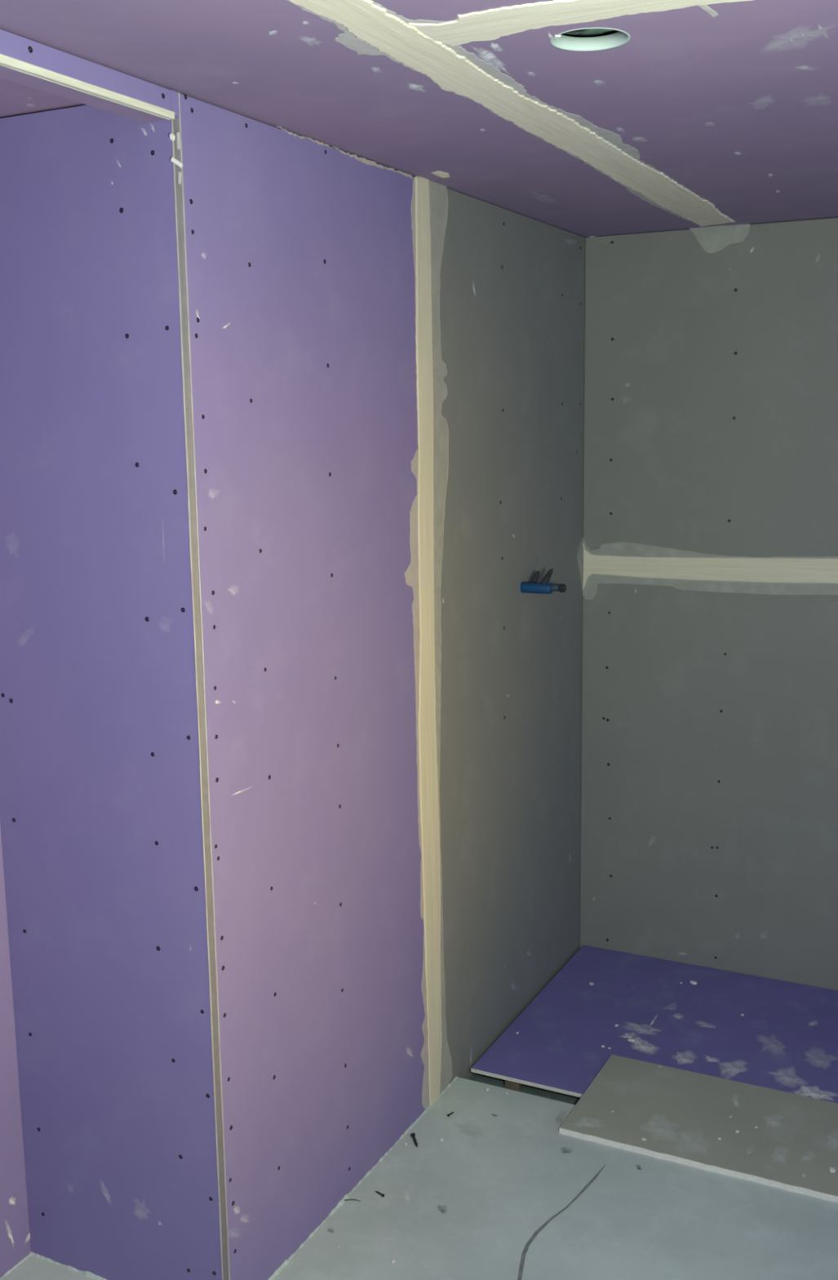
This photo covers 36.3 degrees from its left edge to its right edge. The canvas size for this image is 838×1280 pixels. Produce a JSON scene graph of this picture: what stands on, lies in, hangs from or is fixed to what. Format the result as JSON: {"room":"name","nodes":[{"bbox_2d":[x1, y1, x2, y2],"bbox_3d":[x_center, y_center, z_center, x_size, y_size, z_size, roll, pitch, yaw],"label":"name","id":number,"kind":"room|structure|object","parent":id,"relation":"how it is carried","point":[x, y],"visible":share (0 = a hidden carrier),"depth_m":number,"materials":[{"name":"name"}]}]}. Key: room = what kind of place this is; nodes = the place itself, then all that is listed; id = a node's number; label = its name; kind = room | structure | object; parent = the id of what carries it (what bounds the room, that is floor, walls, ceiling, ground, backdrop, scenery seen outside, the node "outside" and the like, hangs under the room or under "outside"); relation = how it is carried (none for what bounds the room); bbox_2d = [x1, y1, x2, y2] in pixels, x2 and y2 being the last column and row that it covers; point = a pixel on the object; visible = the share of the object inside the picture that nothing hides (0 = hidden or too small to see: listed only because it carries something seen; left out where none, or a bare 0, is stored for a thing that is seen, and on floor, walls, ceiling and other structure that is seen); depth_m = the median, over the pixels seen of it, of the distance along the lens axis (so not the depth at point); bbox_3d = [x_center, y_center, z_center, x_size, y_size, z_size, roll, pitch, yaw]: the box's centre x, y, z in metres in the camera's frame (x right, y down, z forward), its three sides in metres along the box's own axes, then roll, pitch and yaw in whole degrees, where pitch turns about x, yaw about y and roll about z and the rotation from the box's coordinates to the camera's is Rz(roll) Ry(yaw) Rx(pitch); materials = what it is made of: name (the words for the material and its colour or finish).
{"room":"building under construction","nodes":[
{"label":"building under construction","id":0,"kind":"room"},
{"bbox_2d":[0,820,31,1278],"bbox_3d":[-1.658,0.472,1.156,0.013,2.416,3.485,4,11,26],"label":"wall","id":1,"kind":"structure","parent":0,"point":[15,1233],"depth_m":2.78,"materials":[{"name":"purple paint"}]},
{"bbox_2d":[0,28,179,122],"bbox_3d":[-1.227,-0.665,0.725,0.069,0.049,3.470,4,11,26],"label":"wall header","id":2,"kind":"structure","parent":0,"point":[11,45],"depth_m":2.04,"materials":[{"name":"purple paint"}]},
{"bbox_2d":[0,53,174,119],"bbox_3d":[-1.204,-0.641,0.709,0.014,0.013,3.454,4,11,26],"label":"bead","id":3,"kind":"object","parent":2,"relation":"attached to","point":[6,61],"visible":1,"depth_m":2.02},
{"bbox_2d":[0,105,222,1279],"bbox_3d":[-0.648,0.218,2.552,0.524,2.416,0.013,4,11,26],"label":"wall","id":4,"kind":"structure","parent":0,"point":[100,811],"depth_m":2.52,"materials":[{"name":"purple paint"}]},
{"bbox_2d":[168,93,230,1279],"bbox_3d":[-0.412,0.226,2.431,0.023,2.396,0.019,-3,10,-10],"label":"bead","id":5,"kind":"object","parent":4,"relation":"attached to","point":[175,135],"visible":1,"depth_m":2.40,"materials":[{"name":"metal"}]},
{"bbox_2d":[0,93,585,1279],"bbox_3d":[-0.163,0.067,3.495,0.534,2.522,2.138,4,11,26],"label":"wall","id":6,"kind":"structure","parent":0,"point":[388,364],"depth_m":3.00,"materials":[{"name":"purple paint"}]},
{"bbox_2d":[520,568,566,594],"bbox_3d":[0.363,-0.175,3.783,0.148,0.076,0.033,4,11,26],"label":"pipe stub","id":7,"kind":"object","parent":6,"relation":"attached to","point":[544,586],"visible":1,"depth_m":3.77,"materials":[{"name":"blue plastic"}]},
{"bbox_2d":[0,0,837,237],"bbox_3d":[0.351,-0.865,1.153,3.452,0.163,5.700,4,11,26],"label":"ceiling","id":8,"kind":"structure","parent":0,"point":[711,113],"depth_m":2.24,"materials":[{"name":"purple paint"}]},
{"bbox_2d":[550,27,631,51],"bbox_3d":[0.263,-0.946,1.967,0.200,0.049,0.200,4,11,26],"label":"cutout","id":9,"kind":"object","parent":8,"relation":"attached to","point":[586,39],"visible":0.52,"depth_m":2.02,"materials":[{"name":"white paint"}]},
{"bbox_2d":[0,1072,837,1279],"bbox_3d":[0.349,1.625,1.598,3.532,0.118,5.700,4,11,26],"label":"floor","id":10,"kind":"structure","parent":0,"point":[504,1194],"depth_m":2.97,"materials":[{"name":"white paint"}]},
{"bbox_2d":[410,1133,417,1147],"bbox_3d":[-0.010,1.283,3.283,0.013,0.013,0.051,-3,10,-13],"label":"screw","id":11,"kind":"object","parent":10,"relation":"on","point":[413,1135],"visible":1,"depth_m":3.29,"materials":[{"name":"black metal"}]},
{"bbox_2d":[504,1080,524,1090],"bbox_3d":[0.464,1.187,4.018,0.044,0.031,0.901,4,11,26],"label":"timber packer","id":12,"kind":"object","parent":10,"relation":"on","point":[508,1084],"visible":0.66,"depth_m":3.62,"materials":[{"name":"brown wood"}]},
{"bbox_2d":[559,1054,837,1203],"bbox_3d":[0.995,1.276,3.235,1.200,0.016,0.440,4,11,26],"label":"sheet","id":13,"kind":"object","parent":10,"relation":"on","point":[682,1115],"visible":1,"depth_m":3.32,"materials":[{"name":"grey paper"}]},
{"bbox_2d":[829,1167,835,1172],"bbox_3d":[1.003,1.286,3.105,0.015,0.008,0.018,0,10,3],"label":"crumb","id":14,"kind":"object","parent":13,"relation":"on","point":[831,1169],"visible":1,"depth_m":3.10,"materials":[{"name":"white"}]},
{"bbox_3d":[1.416,1.255,3.545,0.044,0.031,0.901,4,11,26],"label":"timber packer","id":15,"kind":"object","parent":10,"relation":"on","visible":0},
{"bbox_2d":[471,945,837,1102],"bbox_3d":[0.929,1.195,3.802,1.266,0.013,0.960,4,11,26],"label":"sheet","id":16,"kind":"object","parent":15,"relation":"on","point":[786,1038],"visible":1,"depth_m":3.88,"materials":[{"name":"purple paper"}]},
{"bbox_2d":[627,1038,635,1041],"bbox_3d":[0.630,1.188,3.800,0.024,0.009,0.015,4,11,26],"label":"crumb","id":17,"kind":"object","parent":16,"relation":"on","point":[628,1039],"visible":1,"depth_m":3.80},
{"bbox_2d":[689,980,697,985],"bbox_3d":[0.896,1.119,4.175,0.024,0.013,0.015,4,11,26],"label":"crumb","id":18,"kind":"object","parent":16,"relation":"on","point":[692,982],"visible":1,"depth_m":4.17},
{"bbox_2d":[579,217,837,990],"bbox_3d":[1.631,-0.004,3.835,3.432,2.499,0.103,4,11,26],"label":"wall","id":19,"kind":"structure","parent":0,"point":[709,816],"depth_m":4.11,"materials":[{"name":"grey paint"}]}
]}

